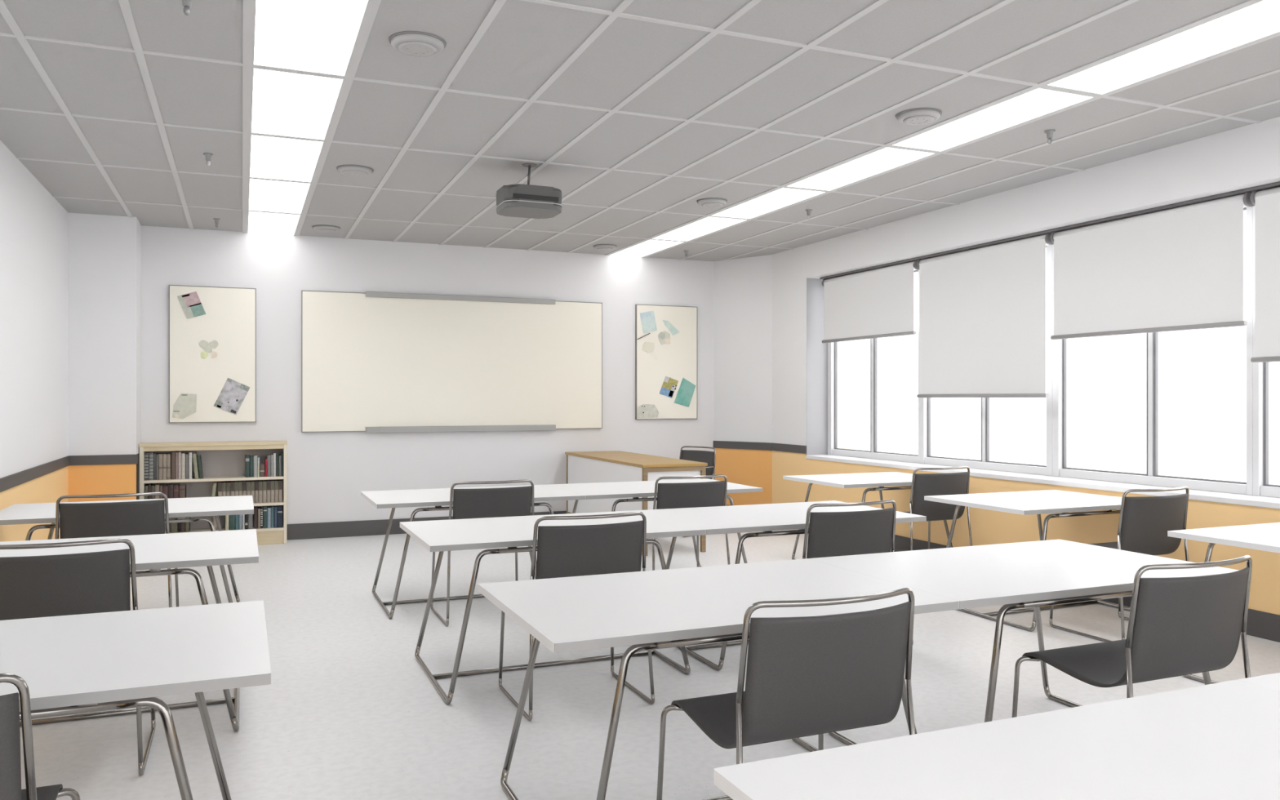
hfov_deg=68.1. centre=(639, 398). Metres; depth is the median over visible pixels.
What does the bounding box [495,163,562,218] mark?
projector
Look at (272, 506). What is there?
book
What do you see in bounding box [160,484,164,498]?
book
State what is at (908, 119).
grille
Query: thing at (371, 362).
whiteboard
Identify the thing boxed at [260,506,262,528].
book
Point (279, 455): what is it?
book
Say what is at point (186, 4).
sprinkler head
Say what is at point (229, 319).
board
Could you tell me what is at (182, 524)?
book
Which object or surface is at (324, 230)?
grille
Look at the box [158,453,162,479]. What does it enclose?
book
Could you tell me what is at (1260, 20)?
recessed light
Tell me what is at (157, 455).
book
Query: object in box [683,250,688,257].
sprinkler head
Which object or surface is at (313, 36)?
recessed light
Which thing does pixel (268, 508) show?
book
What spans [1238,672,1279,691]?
table
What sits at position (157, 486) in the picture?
book
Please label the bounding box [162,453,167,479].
book
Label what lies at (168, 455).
book
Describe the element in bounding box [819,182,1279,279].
blind rail
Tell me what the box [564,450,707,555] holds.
desk
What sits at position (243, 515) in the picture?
book
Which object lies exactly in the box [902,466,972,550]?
chair
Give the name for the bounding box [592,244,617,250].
ceiling speaker
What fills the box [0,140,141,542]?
wall
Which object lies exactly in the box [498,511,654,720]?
chair
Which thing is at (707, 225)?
recessed light
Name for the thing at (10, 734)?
chair
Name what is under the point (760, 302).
wall
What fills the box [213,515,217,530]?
book
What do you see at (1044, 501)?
table
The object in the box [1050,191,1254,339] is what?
roller blind
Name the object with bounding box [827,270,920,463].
window
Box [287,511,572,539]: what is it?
baseboard
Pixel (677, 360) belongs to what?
board
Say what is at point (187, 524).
book
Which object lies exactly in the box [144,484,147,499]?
book
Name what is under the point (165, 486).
book
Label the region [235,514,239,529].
book
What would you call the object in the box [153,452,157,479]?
book
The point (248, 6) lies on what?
grid
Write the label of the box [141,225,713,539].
wall
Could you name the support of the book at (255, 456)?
on the bookcase
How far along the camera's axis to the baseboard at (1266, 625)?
5.59 m
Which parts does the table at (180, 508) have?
leg, leg, rail, leg, leg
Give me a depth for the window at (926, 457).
7.78 m
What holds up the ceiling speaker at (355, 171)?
attached to the ceiling
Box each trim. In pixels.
[0,454,137,492]
[136,453,138,499]
[713,440,806,453]
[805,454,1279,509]
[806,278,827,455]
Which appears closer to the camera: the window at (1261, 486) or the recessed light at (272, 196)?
the window at (1261, 486)
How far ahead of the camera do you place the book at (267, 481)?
9.10 m
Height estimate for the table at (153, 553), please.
0.735 m
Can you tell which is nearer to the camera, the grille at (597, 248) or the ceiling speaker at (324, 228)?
the ceiling speaker at (324, 228)
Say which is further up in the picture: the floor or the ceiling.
the ceiling
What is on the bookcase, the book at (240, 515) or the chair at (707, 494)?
the book at (240, 515)
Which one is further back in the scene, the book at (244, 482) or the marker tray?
the marker tray
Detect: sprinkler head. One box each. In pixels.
[182,0,191,15]
[203,152,213,165]
[213,217,220,227]
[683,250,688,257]
[805,208,812,219]
[1044,129,1054,144]
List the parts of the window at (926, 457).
sash, sash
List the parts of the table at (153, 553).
rail, leg, leg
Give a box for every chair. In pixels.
[0,537,155,775]
[0,673,79,799]
[55,492,178,607]
[431,479,536,626]
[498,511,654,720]
[652,474,729,570]
[656,587,915,799]
[679,445,715,537]
[802,499,896,559]
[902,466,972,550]
[1011,555,1252,717]
[1049,486,1189,641]
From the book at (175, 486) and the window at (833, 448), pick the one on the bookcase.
the book at (175, 486)
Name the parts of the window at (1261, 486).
sash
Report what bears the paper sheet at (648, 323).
attached to the board at (677, 360)
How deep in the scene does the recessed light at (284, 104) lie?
5.20 m
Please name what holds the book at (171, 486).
on the bookcase
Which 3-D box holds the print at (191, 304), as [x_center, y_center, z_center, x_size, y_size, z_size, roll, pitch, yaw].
[-4.266,-0.886,9.013,0.249,0.265,0.002,0,0,-23]
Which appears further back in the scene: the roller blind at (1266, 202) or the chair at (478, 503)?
the chair at (478, 503)
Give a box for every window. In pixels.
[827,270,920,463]
[920,244,1052,475]
[1052,206,1253,495]
[1253,205,1279,497]
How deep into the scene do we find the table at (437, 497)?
6.44 m
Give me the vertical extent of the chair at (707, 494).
0.887 m
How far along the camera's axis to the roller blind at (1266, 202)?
5.63 m
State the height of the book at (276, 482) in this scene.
0.205 m
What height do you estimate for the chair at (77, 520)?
0.887 m
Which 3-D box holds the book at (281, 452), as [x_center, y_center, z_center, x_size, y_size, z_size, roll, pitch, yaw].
[-3.486,0.639,9.220,0.012,0.225,0.155,0,0,-23]
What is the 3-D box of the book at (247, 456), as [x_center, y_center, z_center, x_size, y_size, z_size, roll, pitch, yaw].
[-3.769,0.647,9.097,0.034,0.210,0.156,0,0,-23]
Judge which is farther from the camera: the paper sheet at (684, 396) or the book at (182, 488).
the paper sheet at (684, 396)
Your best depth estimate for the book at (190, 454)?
8.84 m
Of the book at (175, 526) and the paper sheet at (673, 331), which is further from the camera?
the paper sheet at (673, 331)
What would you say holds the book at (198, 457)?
on the bookcase
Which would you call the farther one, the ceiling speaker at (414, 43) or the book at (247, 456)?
the book at (247, 456)
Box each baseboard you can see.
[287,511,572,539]
[726,504,1279,642]
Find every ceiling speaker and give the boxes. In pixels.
[312,224,340,232]
[336,164,373,177]
[388,31,446,57]
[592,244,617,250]
[696,197,727,207]
[895,107,942,124]
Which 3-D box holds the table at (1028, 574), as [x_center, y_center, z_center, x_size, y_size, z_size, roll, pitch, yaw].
[1.515,1.032,3.792,1.389,0.735,0.900,0,0,-23]
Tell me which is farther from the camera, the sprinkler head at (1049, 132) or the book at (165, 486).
the book at (165, 486)
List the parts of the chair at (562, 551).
leg, leg, frame, backrest, leg, leg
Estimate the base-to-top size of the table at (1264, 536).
0.735 m
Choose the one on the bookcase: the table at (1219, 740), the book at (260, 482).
the book at (260, 482)
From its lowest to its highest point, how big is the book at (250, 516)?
0.205 m
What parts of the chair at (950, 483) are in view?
leg, leg, seat, frame, backrest, leg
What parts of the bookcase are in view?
panel, shelf, shelf, shelf, panel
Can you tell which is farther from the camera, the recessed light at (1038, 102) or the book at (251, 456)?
the book at (251, 456)
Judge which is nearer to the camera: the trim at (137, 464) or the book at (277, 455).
the trim at (137, 464)
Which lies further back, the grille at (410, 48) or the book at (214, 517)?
the book at (214, 517)
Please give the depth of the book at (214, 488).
8.92 m
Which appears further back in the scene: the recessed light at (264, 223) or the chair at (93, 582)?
the recessed light at (264, 223)
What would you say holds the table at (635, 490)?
on the floor
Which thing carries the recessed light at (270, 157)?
in the ceiling
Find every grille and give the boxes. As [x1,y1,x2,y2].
[316,228,335,232]
[342,170,367,177]
[398,41,436,56]
[596,247,613,250]
[702,202,722,207]
[902,115,933,124]
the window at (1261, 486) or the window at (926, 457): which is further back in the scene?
the window at (926, 457)
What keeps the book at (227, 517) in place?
on the bookcase
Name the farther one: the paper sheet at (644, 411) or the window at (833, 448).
the paper sheet at (644, 411)
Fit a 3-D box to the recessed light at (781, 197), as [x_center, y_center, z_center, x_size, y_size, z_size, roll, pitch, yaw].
[1.042,-1.618,7.891,0.397,0.008,1.209,0,0,-23]
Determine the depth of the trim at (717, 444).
10.75 m
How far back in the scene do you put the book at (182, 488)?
8.81 m
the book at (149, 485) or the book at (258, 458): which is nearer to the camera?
the book at (149, 485)
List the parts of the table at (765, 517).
leg, leg, rail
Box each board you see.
[168,284,256,422]
[635,304,697,419]
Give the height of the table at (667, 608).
0.735 m
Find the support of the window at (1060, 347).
in the wall at (760, 302)
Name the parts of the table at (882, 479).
leg, leg, leg, rail, leg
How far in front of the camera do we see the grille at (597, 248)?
10.03 m
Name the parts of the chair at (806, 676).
leg, leg, seat, leg, backrest, frame, leg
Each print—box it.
[177,291,205,319]
[213,377,249,414]
[659,376,678,397]
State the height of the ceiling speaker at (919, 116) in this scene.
0.040 m
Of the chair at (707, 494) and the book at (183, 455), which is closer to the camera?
the chair at (707, 494)
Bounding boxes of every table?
[0,495,253,602]
[0,528,258,730]
[0,600,271,799]
[360,484,585,618]
[400,510,706,704]
[478,558,958,799]
[547,478,762,566]
[639,500,926,670]
[713,680,1279,799]
[782,471,952,559]
[809,539,1239,745]
[924,489,1130,631]
[1167,522,1279,684]
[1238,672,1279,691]
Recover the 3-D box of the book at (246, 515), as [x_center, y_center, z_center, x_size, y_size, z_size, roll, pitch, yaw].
[-3.776,1.146,9.088,0.026,0.200,0.142,0,0,-23]
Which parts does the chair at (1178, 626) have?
leg, seat, leg, backrest, frame, leg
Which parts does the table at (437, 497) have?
leg, leg, rail, leg, leg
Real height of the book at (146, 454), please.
0.250 m
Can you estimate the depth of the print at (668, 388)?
10.94 m
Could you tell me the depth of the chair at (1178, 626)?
3.04 m
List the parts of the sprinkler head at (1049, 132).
bulb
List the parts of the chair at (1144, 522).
leg, leg, leg, seat, frame, backrest, leg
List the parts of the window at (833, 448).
sash, sash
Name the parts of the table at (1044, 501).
leg, leg, leg, rail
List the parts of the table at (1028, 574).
leg, leg, rail, leg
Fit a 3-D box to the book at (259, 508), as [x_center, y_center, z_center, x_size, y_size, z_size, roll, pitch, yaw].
[-3.672,1.151,9.132,0.021,0.190,0.144,0,0,-23]
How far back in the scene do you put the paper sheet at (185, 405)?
8.99 m
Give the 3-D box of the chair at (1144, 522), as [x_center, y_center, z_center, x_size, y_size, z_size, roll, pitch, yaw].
[2.897,0.956,5.666,0.596,0.887,0.579,0,0,-23]
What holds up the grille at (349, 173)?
attached to the ceiling speaker at (355, 171)
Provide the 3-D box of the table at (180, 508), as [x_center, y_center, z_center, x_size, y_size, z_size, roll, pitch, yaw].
[-3.126,1.032,5.818,1.389,0.735,0.900,0,0,-23]
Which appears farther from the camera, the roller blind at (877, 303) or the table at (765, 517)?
the roller blind at (877, 303)
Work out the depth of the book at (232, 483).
8.98 m
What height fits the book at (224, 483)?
0.205 m
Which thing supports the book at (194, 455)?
on the bookcase
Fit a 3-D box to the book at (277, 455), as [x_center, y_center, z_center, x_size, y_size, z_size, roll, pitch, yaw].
[-3.523,0.644,9.201,0.022,0.215,0.141,0,0,-23]
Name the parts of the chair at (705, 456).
backrest, frame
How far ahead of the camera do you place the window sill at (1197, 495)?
6.86 m
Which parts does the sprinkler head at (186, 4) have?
bulb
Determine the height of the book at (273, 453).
0.225 m
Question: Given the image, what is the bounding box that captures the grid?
[0,0,1279,261]
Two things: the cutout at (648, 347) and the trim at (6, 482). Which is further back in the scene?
the cutout at (648, 347)
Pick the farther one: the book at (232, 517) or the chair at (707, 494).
the book at (232, 517)
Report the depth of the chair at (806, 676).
2.49 m
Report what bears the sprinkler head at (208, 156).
attached to the ceiling
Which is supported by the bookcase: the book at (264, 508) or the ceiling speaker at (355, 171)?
the book at (264, 508)
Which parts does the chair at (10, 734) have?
backrest, frame, seat, leg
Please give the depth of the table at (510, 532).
4.78 m
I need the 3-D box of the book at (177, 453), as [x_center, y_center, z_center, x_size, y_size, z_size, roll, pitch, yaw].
[-4.333,0.628,8.878,0.019,0.248,0.166,0,0,-23]
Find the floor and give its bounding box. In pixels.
[19,528,1279,799]
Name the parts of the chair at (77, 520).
backrest, frame, leg, leg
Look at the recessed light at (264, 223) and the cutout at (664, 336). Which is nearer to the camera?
the recessed light at (264, 223)
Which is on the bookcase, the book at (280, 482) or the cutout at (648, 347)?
the book at (280, 482)
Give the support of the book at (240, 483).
on the bookcase
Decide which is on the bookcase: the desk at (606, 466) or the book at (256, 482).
the book at (256, 482)
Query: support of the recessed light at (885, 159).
in the ceiling
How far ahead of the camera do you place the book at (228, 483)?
8.97 m
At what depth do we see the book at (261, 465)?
9.09 m
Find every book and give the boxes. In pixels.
[144,452,149,479]
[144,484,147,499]
[147,483,152,498]
[149,452,155,479]
[151,484,155,498]
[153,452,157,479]
[155,453,158,479]
[155,483,160,498]
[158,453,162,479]
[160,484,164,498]
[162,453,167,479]
[163,484,168,498]
[166,453,171,479]
[168,483,174,498]
[171,452,176,479]
[171,517,178,533]
[173,484,179,497]
[176,452,178,479]
[178,451,182,479]
[178,484,186,497]
[180,522,185,532]
[181,452,186,479]
[185,453,188,479]
[185,516,190,532]
[188,451,192,479]
[192,453,199,478]
[196,454,203,478]
[211,481,217,497]
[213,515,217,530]
[217,481,222,496]
[222,481,226,496]
[225,515,229,529]
[226,481,230,496]
[229,515,235,529]
[230,481,234,496]
[234,480,238,496]
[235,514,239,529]
[238,480,242,495]
[239,514,242,528]
[242,480,246,495]
[242,514,244,528]
[244,514,248,528]
[245,454,249,477]
[246,480,250,495]
[248,514,252,528]
[249,455,253,476]
[250,480,254,503]
[253,454,257,476]
[253,506,257,528]
[254,480,258,502]
[257,456,259,476]
[257,506,260,528]
[258,480,262,502]
[259,462,264,476]
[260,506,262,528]
[262,480,266,502]
[262,506,266,528]
[265,457,266,476]
[266,454,271,476]
[266,480,270,502]
[266,506,271,528]
[270,480,274,502]
[271,453,273,476]
[271,505,274,528]
[272,452,275,476]
[273,505,277,528]
[274,480,278,502]
[275,453,278,476]
[276,505,282,527]
[278,454,280,475]
[278,480,282,502]
[280,452,282,475]
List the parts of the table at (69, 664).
rail, leg, leg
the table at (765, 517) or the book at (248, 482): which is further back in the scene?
the book at (248, 482)
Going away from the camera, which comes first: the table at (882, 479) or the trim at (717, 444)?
the table at (882, 479)
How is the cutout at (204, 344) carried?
attached to the board at (229, 319)
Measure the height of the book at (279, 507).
0.205 m
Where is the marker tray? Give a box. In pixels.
[365,424,555,432]
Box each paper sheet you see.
[172,393,196,418]
[637,404,658,417]
[640,310,657,333]
[662,320,679,335]
[674,377,696,406]
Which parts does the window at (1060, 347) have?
sash, sash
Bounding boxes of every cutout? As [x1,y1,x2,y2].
[199,340,217,358]
[642,342,654,352]
[657,331,670,344]
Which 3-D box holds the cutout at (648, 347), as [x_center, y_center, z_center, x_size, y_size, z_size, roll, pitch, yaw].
[0.096,-0.585,10.845,0.150,0.123,0.002,0,0,-23]
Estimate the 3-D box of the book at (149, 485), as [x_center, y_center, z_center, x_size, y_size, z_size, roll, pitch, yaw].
[-4.537,0.897,8.775,0.024,0.210,0.153,0,0,-23]
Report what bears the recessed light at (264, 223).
in the ceiling
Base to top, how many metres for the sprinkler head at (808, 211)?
0.079 m
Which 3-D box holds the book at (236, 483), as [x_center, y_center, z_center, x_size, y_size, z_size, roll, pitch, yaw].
[-3.865,0.899,9.075,0.034,0.205,0.172,0,0,-23]
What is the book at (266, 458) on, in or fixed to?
on the bookcase
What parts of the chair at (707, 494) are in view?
leg, frame, backrest, leg, leg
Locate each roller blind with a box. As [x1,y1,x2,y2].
[822,260,919,342]
[916,232,1053,397]
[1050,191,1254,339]
[1249,186,1279,362]
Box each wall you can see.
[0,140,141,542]
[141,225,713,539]
[713,116,1279,614]
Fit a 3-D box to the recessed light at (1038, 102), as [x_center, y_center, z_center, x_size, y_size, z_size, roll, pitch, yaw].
[2.020,-1.618,5.561,0.397,0.008,1.214,0,0,-23]
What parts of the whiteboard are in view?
rail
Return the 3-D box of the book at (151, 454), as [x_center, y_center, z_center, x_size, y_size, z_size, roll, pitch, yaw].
[-4.523,0.626,8.780,0.036,0.252,0.154,0,0,-23]
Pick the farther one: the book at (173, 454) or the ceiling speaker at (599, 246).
the ceiling speaker at (599, 246)
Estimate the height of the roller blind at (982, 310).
1.247 m
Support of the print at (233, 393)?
attached to the board at (229, 319)
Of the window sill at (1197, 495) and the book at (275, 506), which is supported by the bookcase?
the book at (275, 506)
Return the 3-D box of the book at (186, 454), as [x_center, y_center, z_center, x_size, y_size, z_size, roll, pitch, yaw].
[-4.256,0.636,8.909,0.028,0.232,0.163,0,0,-23]
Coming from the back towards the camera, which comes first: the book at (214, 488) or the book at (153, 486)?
the book at (214, 488)
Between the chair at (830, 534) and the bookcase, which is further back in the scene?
the bookcase
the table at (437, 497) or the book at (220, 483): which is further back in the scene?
the book at (220, 483)
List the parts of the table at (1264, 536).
leg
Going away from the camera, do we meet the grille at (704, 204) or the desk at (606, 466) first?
the grille at (704, 204)
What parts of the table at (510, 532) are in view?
leg, leg, rail, leg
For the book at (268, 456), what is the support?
on the bookcase
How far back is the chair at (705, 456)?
10.07 m
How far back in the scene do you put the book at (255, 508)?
9.06 m
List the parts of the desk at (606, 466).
leg, panel, leg, panel, leg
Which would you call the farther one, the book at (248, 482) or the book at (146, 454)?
the book at (248, 482)
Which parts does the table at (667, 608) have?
leg, leg, rail, leg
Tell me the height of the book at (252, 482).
0.205 m
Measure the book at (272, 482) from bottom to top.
0.205 m
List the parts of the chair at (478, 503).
leg, leg, frame, backrest, leg, leg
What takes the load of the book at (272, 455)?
on the bookcase
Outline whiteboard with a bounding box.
[301,290,602,432]
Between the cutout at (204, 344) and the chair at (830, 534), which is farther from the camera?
the cutout at (204, 344)
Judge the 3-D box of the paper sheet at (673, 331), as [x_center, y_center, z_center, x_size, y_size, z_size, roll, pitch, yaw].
[0.362,-0.816,10.956,0.222,0.173,0.002,0,0,-23]
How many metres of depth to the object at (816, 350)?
10.06 m
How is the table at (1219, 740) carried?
on the floor
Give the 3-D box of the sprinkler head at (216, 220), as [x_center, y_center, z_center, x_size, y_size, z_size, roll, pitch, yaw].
[-3.819,-1.581,8.548,0.060,0.079,0.060,0,0,-23]
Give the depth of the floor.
4.41 m
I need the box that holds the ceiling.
[0,0,1279,261]
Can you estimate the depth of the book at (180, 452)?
8.80 m
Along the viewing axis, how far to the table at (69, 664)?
2.45 m
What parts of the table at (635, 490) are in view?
leg, leg, rail, leg, leg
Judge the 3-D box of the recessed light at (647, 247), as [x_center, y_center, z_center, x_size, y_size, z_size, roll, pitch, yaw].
[0.056,-1.618,10.239,0.397,0.008,1.162,0,0,-23]
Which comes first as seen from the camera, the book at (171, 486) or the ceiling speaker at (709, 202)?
the ceiling speaker at (709, 202)
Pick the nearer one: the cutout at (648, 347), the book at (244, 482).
the book at (244, 482)
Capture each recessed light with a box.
[247,211,301,235]
[248,134,324,182]
[248,178,311,213]
[250,67,344,140]
[253,0,369,76]
[609,240,683,257]
[651,217,747,241]
[711,187,826,218]
[786,146,934,191]
[892,88,1094,151]
[1045,0,1279,94]
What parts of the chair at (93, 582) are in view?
backrest, frame, leg, leg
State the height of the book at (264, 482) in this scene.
0.205 m
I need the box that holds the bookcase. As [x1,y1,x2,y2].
[138,440,287,545]

